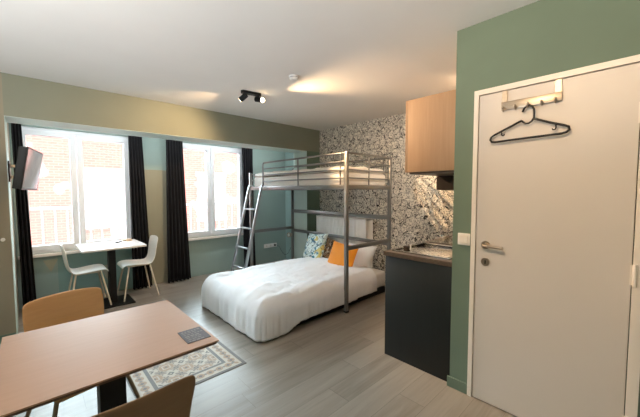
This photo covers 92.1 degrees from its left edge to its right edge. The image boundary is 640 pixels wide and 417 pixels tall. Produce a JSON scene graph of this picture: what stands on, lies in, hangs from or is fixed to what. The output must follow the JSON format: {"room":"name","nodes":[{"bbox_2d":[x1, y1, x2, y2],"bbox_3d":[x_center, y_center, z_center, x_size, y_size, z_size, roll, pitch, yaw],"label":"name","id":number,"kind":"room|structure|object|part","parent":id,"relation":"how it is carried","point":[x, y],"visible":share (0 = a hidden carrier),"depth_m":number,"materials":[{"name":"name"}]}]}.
{"room":"studio apartment","nodes":[
{"label":"studio apartment","id":0,"kind":"room"},
{"bbox_2d":[0,72,319,335],"bbox_3d":[-2.837,-0.047,3.863,6.571,2.515,1.292,-3,4,-43],"label":"wall","id":1,"kind":"structure","parent":0,"point":[23,97],"depth_m":3.38,"materials":[{"name":"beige paint"}]},
{"bbox_2d":[0,332,15,343],"bbox_3d":[-3.846,1.276,2.081,2.557,0.075,0.014,-3,4,-43],"label":"baseboard","id":2,"kind":"structure","parent":1,"relation":"attached to","point":[1,336],"depth_m":2.90,"materials":[{"name":"green paint"}]},
{"bbox_2d":[4,116,17,333],"bbox_3d":[-3.063,0.193,3.062,0.003,2.125,0.420,-3,4,-43],"label":"trim","id":3,"kind":"structure","parent":1,"relation":"attached to","point":[5,122],"depth_m":3.00,"materials":[{"name":"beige paint"}]},
{"bbox_2d":[8,146,42,189],"bbox_3d":[-2.870,-0.371,2.940,0.264,0.389,0.611,-2,4,-32],"label":"television","id":4,"kind":"object","parent":1,"relation":"attached to","point":[28,165],"visible":0.97,"depth_m":2.83,"materials":[{"name":"black plastic"}]},
{"bbox_3d":[-3.061,-0.364,3.036,0.014,0.200,0.160,-3,4,-43],"label":"wall plate","id":5,"kind":"part","parent":4,"relation":"part of","materials":[{"name":"black metal"}]},
{"bbox_2d":[9,123,285,309],"bbox_3d":[-2.319,-0.119,5.134,4.071,2.515,0.350,-3,4,-43],"label":"wall window","id":6,"kind":"structure","parent":1,"relation":"in","point":[207,256],"depth_m":4.76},
{"bbox_2d":[11,123,36,305],"bbox_3d":[-3.465,0.074,3.612,0.139,2.264,0.085,-3,4,-43],"label":"curtain","id":7,"kind":"object","parent":6,"relation":"hanging from","point":[23,221],"visible":0.67,"depth_m":3.62,"materials":[{"name":"black fabric"}]},
{"bbox_2d":[18,126,130,259],"bbox_3d":[-3.174,-0.215,4.094,1.260,1.594,0.160,-3,4,-43],"label":"window","id":8,"kind":"structure","parent":6,"relation":"attached to","point":[75,148],"depth_m":4.06,"materials":[{"name":"plastic"}]},
{"bbox_3d":[-3.148,0.566,4.112,1.260,0.033,0.090,-3,4,-43],"label":"sill","id":9,"kind":"part","parent":8,"relation":"part of","materials":[{"name":"stone"}]},
{"bbox_3d":[-3.410,-0.221,3.906,0.533,1.484,0.079,-3,4,-43],"label":"sash","id":10,"kind":"part","parent":8,"relation":"part of","materials":[{"name":"plastic"}]},
{"bbox_3d":[-3.180,-0.034,4.042,0.026,0.170,0.054,-3,4,-43],"label":"handle","id":11,"kind":"part","parent":8,"relation":"part of","materials":[{"name":"plastic"}]},
{"bbox_3d":[-2.995,-0.244,4.297,0.593,1.484,0.079,-3,4,-43],"label":"sash","id":12,"kind":"part","parent":8,"relation":"part of","materials":[{"name":"plastic"}]},
{"bbox_3d":[-3.372,0.248,4.331,1.410,0.555,0.100,-3,4,-43],"label":"rail frame","id":13,"kind":"part","parent":6,"relation":"part of","materials":[{"name":"white paint"}]},
{"bbox_3d":[-2.710,0.212,4.955,3.230,0.555,0.100,-3,4,-43],"label":"window railing","id":14,"kind":"part","parent":6,"relation":"part of","materials":[{"name":"white metal"}]},
{"bbox_2d":[128,136,151,289],"bbox_3d":[-2.584,0.026,4.443,0.254,2.264,0.081,-3,4,-43],"label":"curtain","id":15,"kind":"object","parent":6,"relation":"hanging from","point":[138,204],"visible":0.91,"depth_m":4.42,"materials":[{"name":"black fabric"}]},
{"bbox_2d":[166,140,190,282],"bbox_3d":[-2.208,0.005,4.794,0.354,2.264,0.086,-3,4,-43],"label":"curtain","id":16,"kind":"object","parent":6,"relation":"hanging from","point":[178,257],"visible":0.97,"depth_m":4.78,"materials":[{"name":"black fabric"}]},
{"bbox_3d":[-2.056,0.177,5.571,1.430,0.555,0.100,-3,4,-43],"label":"rail frame","id":17,"kind":"part","parent":6,"relation":"part of","materials":[{"name":"white paint"}]},
{"bbox_2d":[183,143,242,240],"bbox_3d":[-1.857,-0.287,5.334,1.280,1.594,0.160,-3,4,-43],"label":"window","id":18,"kind":"structure","parent":6,"relation":"attached to","point":[211,231],"depth_m":5.32,"materials":[{"name":"plastic"}]},
{"bbox_3d":[-2.097,-0.292,5.142,0.543,1.484,0.079,-3,4,-43],"label":"sash","id":19,"kind":"part","parent":18,"relation":"part of","materials":[{"name":"plastic"}]},
{"bbox_3d":[-1.832,0.494,5.352,1.280,0.033,0.090,-3,4,-43],"label":"sill","id":20,"kind":"part","parent":18,"relation":"part of","materials":[{"name":"stone"}]},
{"bbox_3d":[-1.675,-0.316,5.540,0.603,1.484,0.079,-3,4,-43],"label":"sash","id":21,"kind":"part","parent":18,"relation":"part of","materials":[{"name":"plastic"}]},
{"bbox_2d":[242,148,255,266],"bbox_3d":[-1.303,-0.044,5.648,0.244,2.264,0.084,-3,4,-43],"label":"curtain","id":22,"kind":"object","parent":6,"relation":"hanging from","point":[247,153],"visible":0.59,"depth_m":5.61,"materials":[{"name":"black fabric"}]},
{"bbox_2d":[264,243,276,247],"bbox_3d":[-0.998,0.736,6.165,0.287,0.078,0.034,-3,4,-43],"label":"power socket","id":23,"kind":"object","parent":6,"relation":"attached to","point":[270,244],"visible":1,"depth_m":6.15,"materials":[{"name":"plastic"}]},
{"bbox_2d":[5,116,303,152],"bbox_3d":[-1.702,-0.938,4.252,3.695,0.004,0.370,-3,4,-43],"label":"trim","id":24,"kind":"structure","parent":1,"relation":"attached to","point":[9,119],"depth_m":3.72,"materials":[{"name":"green paint"}]},
{"bbox_2d":[293,151,306,258],"bbox_3d":[-0.356,0.051,5.578,0.004,2.120,0.370,-3,4,-43],"label":"trim","id":25,"kind":"structure","parent":1,"relation":"attached to","point":[300,196],"depth_m":5.58,"materials":[{"name":"green paint"}]},
{"bbox_2d":[0,259,516,416],"bbox_3d":[-0.940,1.365,1.953,6.800,0.100,6.820,-3,4,-43],"label":"floor","id":26,"kind":"structure","parent":0,"point":[336,363],"depth_m":2.37,"materials":[{"name":"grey laminate"}]},
{"bbox_2d":[22,287,139,416],"bbox_3d":[-1.304,0.914,1.700,0.492,0.836,0.538,2,4,34],"label":"dining chair","id":27,"kind":"object","parent":26,"relation":"on","point":[77,304],"visible":0.28,"depth_m":1.78,"materials":[{"name":"brown wood"}]},
{"bbox_3d":[-1.546,1.112,1.645,0.208,0.449,0.047,-1,3,-22],"label":"leg","id":28,"kind":"part","parent":27,"relation":"part of","materials":[{"name":"brown metal"}]},
{"bbox_3d":[-1.266,1.122,1.458,0.047,0.449,0.208,0,3,-1],"label":"leg","id":29,"kind":"part","parent":27,"relation":"part of","materials":[{"name":"silver metal"}]},
{"bbox_3d":[-1.055,1.104,1.774,0.208,0.449,0.047,-1,3,-22],"label":"leg","id":30,"kind":"part","parent":27,"relation":"part of","materials":[{"name":"silver metal"}]},
{"bbox_2d":[59,244,111,304],"bbox_3d":[-2.910,0.816,3.827,0.466,0.800,0.449,-3,4,-43],"label":"dining chair","id":31,"kind":"object","parent":26,"relation":"on","point":[95,268],"visible":0.98,"depth_m":3.81,"materials":[{"name":"white plastic"}]},
{"bbox_3d":[-3.126,0.991,3.864,0.156,0.448,0.048,1,3,11],"label":"leg","id":32,"kind":"part","parent":31,"relation":"part of","materials":[{"name":"beige wood"}]},
{"bbox_3d":[-2.895,1.004,3.621,0.048,0.448,0.156,-1,3,-7],"label":"leg","id":33,"kind":"part","parent":31,"relation":"part of","materials":[{"name":"beige wood"}]},
{"bbox_3d":[-2.900,0.979,4.076,0.048,0.448,0.156,-1,3,-7],"label":"leg","id":34,"kind":"part","parent":31,"relation":"part of","materials":[{"name":"beige wood"}]},
{"bbox_3d":[-2.670,0.992,3.833,0.156,0.448,0.048,1,3,11],"label":"leg","id":35,"kind":"part","parent":31,"relation":"part of","materials":[{"name":"beige wood"}]},
{"bbox_2d":[0,300,218,416],"bbox_3d":[-0.961,0.969,1.429,0.715,0.750,0.715,-3,4,-43],"label":"cafe table","id":36,"kind":"object","parent":26,"relation":"on","point":[43,366],"visible":0.98,"depth_m":1.30,"materials":[{"name":"light brown wood laminate"},{"name":"black metal"}]},
{"bbox_2d":[178,326,210,343],"bbox_3d":[-0.590,0.591,1.444,0.104,0.002,0.140,-3,4,-42],"label":"menu card","id":37,"kind":"object","parent":36,"relation":"on","point":[192,335],"visible":1,"depth_m":1.44,"materials":[{"name":"grey paper"}]},
{"bbox_2d":[181,328,204,341],"bbox_3d":[-0.586,0.590,1.442,0.086,0.001,0.118,-3,4,-42],"label":"print","id":38,"kind":"object","parent":37,"relation":"on","point":[194,334],"depth_m":1.44},
{"bbox_2d":[75,239,146,308],"bbox_3d":[-2.658,0.832,3.942,0.660,0.750,0.660,-3,4,-43],"label":"cafe table","id":39,"kind":"object","parent":26,"relation":"on","point":[110,247],"visible":0.84,"depth_m":3.91,"materials":[{"name":"white laminate"}]},
{"bbox_3d":[-2.658,1.200,3.963,0.420,0.012,0.420,-3,4,-43],"label":"plate","id":40,"kind":"part","parent":39,"relation":"part of","materials":[{"name":"black metal"}]},
{"bbox_2d":[117,235,159,301],"bbox_3d":[-2.500,0.792,4.242,0.466,0.800,0.449,-3,4,-43],"label":"dining chair","id":41,"kind":"object","parent":26,"relation":"on","point":[153,240],"visible":1,"depth_m":4.25,"materials":[{"name":"white plastic"}]},
{"bbox_3d":[-2.739,0.968,4.256,0.156,0.448,0.048,1,3,11],"label":"leg","id":42,"kind":"part","parent":41,"relation":"part of","materials":[{"name":"beige wood"}]},
{"bbox_3d":[-2.509,0.981,4.012,0.048,0.448,0.156,-1,3,-7],"label":"leg","id":43,"kind":"part","parent":41,"relation":"part of","materials":[{"name":"beige wood"}]},
{"bbox_3d":[-2.514,0.956,4.468,0.048,0.448,0.156,-1,3,-7],"label":"leg","id":44,"kind":"part","parent":41,"relation":"part of","materials":[{"name":"beige wood"}]},
{"bbox_3d":[-2.284,0.969,4.224,0.156,0.448,0.048,1,3,11],"label":"leg","id":45,"kind":"part","parent":41,"relation":"part of","materials":[{"name":"beige wood"}]},
{"bbox_2d":[91,375,195,416],"bbox_3d":[-0.709,0.957,1.080,0.449,0.816,0.466,-3,4,-43],"label":"dining chair","id":46,"kind":"object","parent":26,"relation":"on","point":[174,399],"visible":1,"depth_m":0.96,"materials":[{"name":"brown wood"}]},
{"bbox_2d":[126,341,245,398],"bbox_3d":[-1.159,1.279,2.571,0.780,0.004,0.780,-3,4,-43],"label":"patterned rug","id":47,"kind":"object","parent":26,"relation":"on","point":[207,363],"visible":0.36,"depth_m":2.47,"materials":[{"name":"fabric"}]},
{"bbox_2d":[249,151,391,312],"bbox_3d":[-0.102,0.226,4.629,0.911,1.875,2.151,-3,4,-43],"label":"frame","id":48,"kind":"object","parent":26,"relation":"on","point":[346,187],"visible":0.81,"depth_m":4.12,"materials":[{"name":"grey metal"}]},
{"bbox_2d":[231,185,266,270],"bbox_3d":[-1.133,0.391,4.827,0.473,1.526,0.395,-3,4,-43],"label":"ladder","id":49,"kind":"object","parent":48,"relation":"attached to","point":[245,208],"visible":0.9,"depth_m":4.77,"materials":[{"name":"silver metal"}]},
{"bbox_3d":[-1.138,0.277,5.102,0.042,1.716,0.042,-3,4,-43],"label":"post","id":50,"kind":"part","parent":48,"relation":"part of","materials":[{"name":"grey metal"}]},
{"bbox_3d":[-0.824,0.367,5.403,0.821,0.050,0.026,-3,4,-43],"label":"rail","id":51,"kind":"part","parent":48,"relation":"part of","materials":[{"name":"grey metal"}]},
{"bbox_2d":[277,232,291,254],"bbox_3d":[-0.675,0.659,5.943,0.140,0.486,0.749,-2,4,-26],"label":"reading lamp","id":52,"kind":"object","parent":48,"relation":"attached to","point":[289,234],"visible":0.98,"depth_m":5.61,"materials":[{"name":"metal"}]},
{"bbox_3d":[-0.510,0.243,5.693,0.042,1.716,0.042,-3,4,-43],"label":"post","id":53,"kind":"part","parent":48,"relation":"part of","materials":[{"name":"grey metal"}]},
{"bbox_3d":[-0.417,-0.286,4.304,0.032,0.055,2.061,-3,4,-43],"label":"rail","id":54,"kind":"part","parent":48,"relation":"part of","materials":[{"name":"grey metal"}]},
{"bbox_3d":[-0.290,-0.387,4.164,0.018,0.017,1.733,-3,4,-43],"label":"guard rail","id":55,"kind":"part","parent":48,"relation":"part of","materials":[{"name":"grey metal"}]},
{"bbox_3d":[-0.290,-0.481,4.159,0.018,0.017,1.733,-3,4,-43],"label":"guard rail","id":56,"kind":"part","parent":48,"relation":"part of","materials":[{"name":"grey metal"}]},
{"bbox_3d":[-0.291,-0.576,4.153,0.018,0.017,1.733,-3,4,-43],"label":"guard rail","id":57,"kind":"part","parent":48,"relation":"part of","materials":[{"name":"grey metal"}]},
{"bbox_2d":[254,171,384,186],"bbox_3d":[-0.102,-0.405,4.592,0.803,0.171,2.028,-3,4,-43],"label":"mattress","id":58,"kind":"object","parent":48,"relation":"on","point":[258,180],"visible":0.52,"depth_m":4.00,"materials":[{"name":"beige fabric"}]},
{"bbox_2d":[254,166,384,176],"bbox_3d":[-0.104,-0.531,4.587,0.811,0.078,2.011,-3,4,-43],"label":"folded blanket","id":59,"kind":"object","parent":58,"relation":"on","point":[335,167],"visible":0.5,"depth_m":4.10,"materials":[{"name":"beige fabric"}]},
{"bbox_3d":[0.211,0.081,4.918,0.028,0.060,2.061,-3,4,-43],"label":"panel rail","id":60,"kind":"part","parent":48,"relation":"part of","materials":[{"name":"grey metal"}]},
{"bbox_3d":[0.212,0.436,4.938,0.026,0.050,2.061,-3,4,-43],"label":"rail","id":61,"kind":"part","parent":48,"relation":"part of","materials":[{"name":"grey metal"}]},
{"bbox_3d":[0.305,0.282,3.570,0.042,1.871,0.042,-3,4,-43],"label":"post","id":62,"kind":"part","parent":48,"relation":"part of","materials":[{"name":"grey metal"}]},
{"bbox_3d":[0.620,0.449,3.876,0.821,0.050,0.026,-3,4,-43],"label":"rail","id":63,"kind":"part","parent":48,"relation":"part of","materials":[{"name":"grey metal"}]},
{"bbox_3d":[0.618,-0.370,3.830,0.863,0.017,0.018,-3,4,-43],"label":"guard rail","id":64,"kind":"part","parent":48,"relation":"part of","materials":[{"name":"grey metal"}]},
{"bbox_3d":[0.618,-0.465,3.825,0.863,0.017,0.018,-3,4,-43],"label":"guard rail","id":65,"kind":"part","parent":48,"relation":"part of","materials":[{"name":"grey metal"}]},
{"bbox_3d":[0.618,-0.559,3.820,0.863,0.017,0.018,-3,4,-43],"label":"guard rail","id":66,"kind":"part","parent":48,"relation":"part of","materials":[{"name":"grey metal"}]},
{"bbox_3d":[0.618,-0.262,3.836,0.821,0.055,0.032,-3,4,-43],"label":"rail","id":67,"kind":"part","parent":48,"relation":"part of","materials":[{"name":"grey metal"}]},
{"bbox_3d":[0.618,-0.656,3.814,0.863,0.024,0.025,-3,4,-43],"label":"guard rail","id":68,"kind":"part","parent":48,"relation":"part of","materials":[{"name":"grey metal"}]},
{"bbox_3d":[0.933,0.248,4.161,0.042,1.871,0.042,-3,4,-43],"label":"post","id":69,"kind":"part","parent":48,"relation":"part of","materials":[{"name":"grey metal"}]},
{"bbox_2d":[296,268,384,325],"bbox_3d":[-0.209,1.038,4.113,1.970,0.310,1.240,-3,4,-43],"label":"mattress","id":70,"kind":"object","parent":26,"relation":"on","point":[380,274],"visible":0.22,"depth_m":4.15,"materials":[{"name":"white fabric"}]},
{"bbox_2d":[201,256,376,341],"bbox_3d":[-0.388,0.987,3.941,1.811,0.452,1.432,-3,4,-43],"label":"duvet","id":71,"kind":"object","parent":70,"relation":"on","point":[265,302],"visible":0.98,"depth_m":3.40,"materials":[{"name":"white fabric"}]},
{"bbox_2d":[302,233,328,257],"bbox_3d":[-0.087,0.633,5.005,0.235,0.511,0.585,-3,4,-37],"label":"throw pillow","id":72,"kind":"object","parent":70,"relation":"on","point":[315,245],"visible":0.8,"depth_m":4.91,"materials":[{"name":"fabric"}]},
{"bbox_2d":[323,237,334,257],"bbox_3d":[0.070,0.643,4.989,0.165,0.428,0.451,-2,4,-28],"label":"throw pillow","id":73,"kind":"object","parent":70,"relation":"on","point":[329,243],"visible":0.39,"depth_m":4.85,"materials":[{"name":"brown fabric"}]},
{"bbox_2d":[328,241,357,266],"bbox_3d":[0.302,0.695,4.330,0.494,0.428,0.231,3,4,42],"label":"throw pillow","id":74,"kind":"object","parent":70,"relation":"on","point":[336,256],"visible":0.52,"depth_m":4.30,"materials":[{"name":"orange fabric"}]},
{"bbox_2d":[349,243,377,267],"bbox_3d":[0.527,0.711,4.474,0.624,0.384,0.215,3,4,43],"label":"bed pillow","id":75,"kind":"object","parent":70,"relation":"on","point":[364,256],"visible":0.37,"depth_m":4.33,"materials":[{"name":"white fabric"}]},
{"bbox_3d":[-0.209,0.994,4.111,1.970,0.222,1.240,-3,4,-43],"label":"mattress","id":76,"kind":"part","parent":70,"relation":"part of","materials":[{"name":"white fabric"}]},
{"bbox_2d":[316,215,372,267],"bbox_3d":[0.396,0.635,5.083,0.250,1.005,1.088,-3,4,-43],"label":"radiator","id":77,"kind":"object","parent":26,"relation":"on","point":[358,227],"visible":0.52,"depth_m":4.92,"materials":[{"name":"metal"}]},
{"bbox_3d":[0.314,0.525,5.000,0.026,0.715,1.080,-3,4,-43],"label":"ribbed panel","id":78,"kind":"part","parent":77,"relation":"part of","materials":[{"name":"metal"}]},
{"bbox_2d":[316,215,372,220],"bbox_3d":[0.371,0.150,5.033,0.176,0.030,1.088,-3,4,-43],"label":"grille","id":79,"kind":"object","parent":77,"relation":"attached to","point":[322,217],"depth_m":5.01,"materials":[{"name":"metal"}]},
{"bbox_2d":[385,256,451,381],"bbox_3d":[1.260,0.821,2.951,1.388,0.868,0.612,-3,4,-43],"label":"base cabinet","id":80,"kind":"object","parent":26,"relation":"on","point":[417,293],"visible":0.44,"depth_m":2.44,"materials":[{"name":"black laminate"}]},
{"bbox_2d":[383,235,452,266],"bbox_3d":[1.263,0.368,2.922,1.408,0.036,0.601,-3,4,-43],"label":"countertop","id":81,"kind":"structure","parent":80,"relation":"on","point":[432,260],"depth_m":2.46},
{"bbox_2d":[392,242,451,259],"bbox_3d":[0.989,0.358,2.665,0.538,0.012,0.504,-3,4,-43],"label":"sink","id":82,"kind":"object","parent":81,"relation":"in","point":[423,249],"visible":0.77,"depth_m":2.65,"materials":[{"name":"metal"}]},
{"bbox_2d":[430,236,452,244],"bbox_3d":[1.459,0.336,3.097,0.540,0.007,0.500,-3,4,-43],"label":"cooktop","id":83,"kind":"object","parent":81,"relation":"in","point":[448,241],"visible":0.17,"depth_m":3.11,"materials":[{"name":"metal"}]},
{"bbox_2d":[0,0,538,130],"bbox_3d":[-0.945,-1.256,1.807,6.800,0.120,6.820,-3,4,-43],"label":"ceiling","id":84,"kind":"structure","parent":0,"point":[354,61],"depth_m":2.37,"materials":[{"name":"paint"}]},
{"bbox_2d":[239,90,264,102],"bbox_3d":[-0.758,-1.227,3.409,0.278,0.116,0.114,-2,4,-27],"label":"ceiling spotlight","id":85,"kind":"object","parent":84,"relation":"attached to","point":[245,93],"visible":1,"depth_m":3.39,"materials":[{"name":"black metal"}]},
{"bbox_2d":[289,74,298,80],"bbox_3d":[-0.247,-1.239,2.930,0.100,0.040,0.100,-3,4,-43],"label":"smoke detector","id":86,"kind":"object","parent":84,"relation":"attached to","point":[293,77],"visible":1,"depth_m":2.90,"materials":[{"name":"plastic"}]},
{"bbox_2d":[304,151,319,237],"bbox_3d":[-0.242,0.042,5.684,0.308,2.125,0.370,-3,4,-43],"label":"wall pillar","id":87,"kind":"structure","parent":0,"point":[313,196],"depth_m":5.52,"materials":[{"name":"green paint"}]},
{"bbox_2d":[285,113,453,271],"bbox_3d":[0.718,-0.115,4.968,0.120,2.515,4.560,-3,4,-43],"label":"wall","id":88,"kind":"structure","parent":0,"point":[420,212],"depth_m":4.56,"materials":[{"name":"paper"}]},
{"bbox_2d":[450,0,639,416],"bbox_3d":[1.748,0.081,1.407,0.100,2.515,2.238,-3,4,-43],"label":"wall","id":89,"kind":"structure","parent":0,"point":[539,38],"depth_m":1.88,"materials":[{"name":"green paint"}]},
{"bbox_2d":[447,375,466,394],"bbox_3d":[0.981,1.260,2.206,0.014,0.075,0.144,-3,4,-43],"label":"baseboard","id":90,"kind":"structure","parent":89,"relation":"attached to","point":[461,386],"depth_m":2.20,"materials":[{"name":"green paint"}]},
{"bbox_2d":[458,233,469,245],"bbox_3d":[0.994,0.212,2.132,0.014,0.082,0.082,-3,4,-43],"label":"light switch","id":91,"kind":"object","parent":89,"relation":"attached to","point":[463,238],"visible":1,"depth_m":2.13,"materials":[{"name":"plastic"}]},
{"bbox_2d":[467,54,639,416],"bbox_3d":[1.323,0.279,1.815,0.170,2.076,0.818,-3,4,-43],"label":"door","id":92,"kind":"structure","parent":89,"relation":"attached to","point":[552,271],"depth_m":1.74,"materials":[{"name":"white paint"}]},
{"bbox_3d":[1.097,0.242,1.974,0.062,0.052,0.142,-3,4,-43],"label":"handle","id":93,"kind":"part","parent":92,"relation":"part of","materials":[{"name":"metal"}]},
{"bbox_2d":[501,79,561,111],"bbox_3d":[1.230,-0.654,1.806,0.069,0.130,0.300,-3,4,-43],"label":"rack","id":94,"kind":"object","parent":92,"relation":"attached to","point":[557,96],"visible":1,"depth_m":1.79,"materials":[{"name":"metal"}]},
{"bbox_2d":[489,104,570,142],"bbox_3d":[1.214,-0.505,1.808,0.013,0.204,0.405,-3,4,-43],"label":"clothes hanger","id":95,"kind":"object","parent":94,"relation":"hanging from","point":[530,105],"visible":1,"depth_m":1.78,"materials":[{"name":"black plastic"}]},
{"bbox_3d":[1.230,-0.627,1.808,0.004,0.050,0.300,-3,4,-43],"label":"hook plate","id":96,"kind":"part","parent":94,"relation":"part of","materials":[{"name":"metal"}]},
{"bbox_2d":[624,131,639,415],"bbox_3d":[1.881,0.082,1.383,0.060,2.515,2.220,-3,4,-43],"label":"door frame","id":97,"kind":"structure","parent":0,"point":[639,131],"depth_m":1.61,"materials":[{"name":"white paint"}]},
{"bbox_3d":[1.675,0.004,2.800,1.709,2.515,0.108,-3,4,-43],"label":"wall","id":98,"kind":"structure","parent":0,"visible":0},
{"bbox_2d":[405,89,455,175],"bbox_3d":[1.328,-0.584,2.798,1.388,0.580,0.406,-3,4,-43],"label":"upper cabinet","id":99,"kind":"object","parent":98,"relation":"attached to","point":[430,120],"visible":0.56,"depth_m":2.32,"materials":[{"name":"brown wood"}]},
{"bbox_3d":[0.942,-0.585,2.699,0.691,0.565,0.020,-3,4,-43],"label":"door","id":100,"kind":"part","parent":99,"relation":"part of","materials":[{"name":"brown wood"}]},
{"bbox_3d":[1.342,-0.301,2.807,1.358,0.015,0.376,-3,4,-43],"label":"underside panel","id":101,"kind":"part","parent":99,"relation":"part of","materials":[{"name":"grey metal"}]},
{"bbox_2d":[436,176,453,190],"bbox_3d":[1.399,-0.232,2.865,0.580,0.131,0.380,-3,4,-43],"label":"range hood","id":102,"kind":"object","parent":99,"relation":"attached to","point":[443,183],"visible":0.29,"depth_m":2.75,"materials":[{"name":"metal"}]},
{"label":"outside","id":103,"kind":"structure","parent":0,"visible":0},
{"bbox_3d":[-3.782,6.999,8.797,34.000,0.100,6.580,-3,4,-43],"label":"ground","id":104,"kind":"structure","parent":103,"visible":0},
{"bbox_2d":[26,135,237,245],"bbox_3d":[-5.925,2.134,10.791,34.000,9.400,0.360,-3,4,-43],"label":"brick building","id":105,"kind":"structure","parent":104,"relation":"on","point":[102,161],"depth_m":9.59,"materials":[{"name":"brick"}]},
{"bbox_3d":[-6.734,0.553,9.735,1.240,0.118,0.060,-3,4,-43],"label":"window sill","id":106,"kind":"part","parent":105,"relation":"part of","materials":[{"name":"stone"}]},
{"bbox_3d":[-4.225,0.417,12.098,1.240,0.118,0.060,-3,4,-43],"label":"window sill","id":107,"kind":"part","parent":105,"relation":"part of","materials":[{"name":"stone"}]}
]}

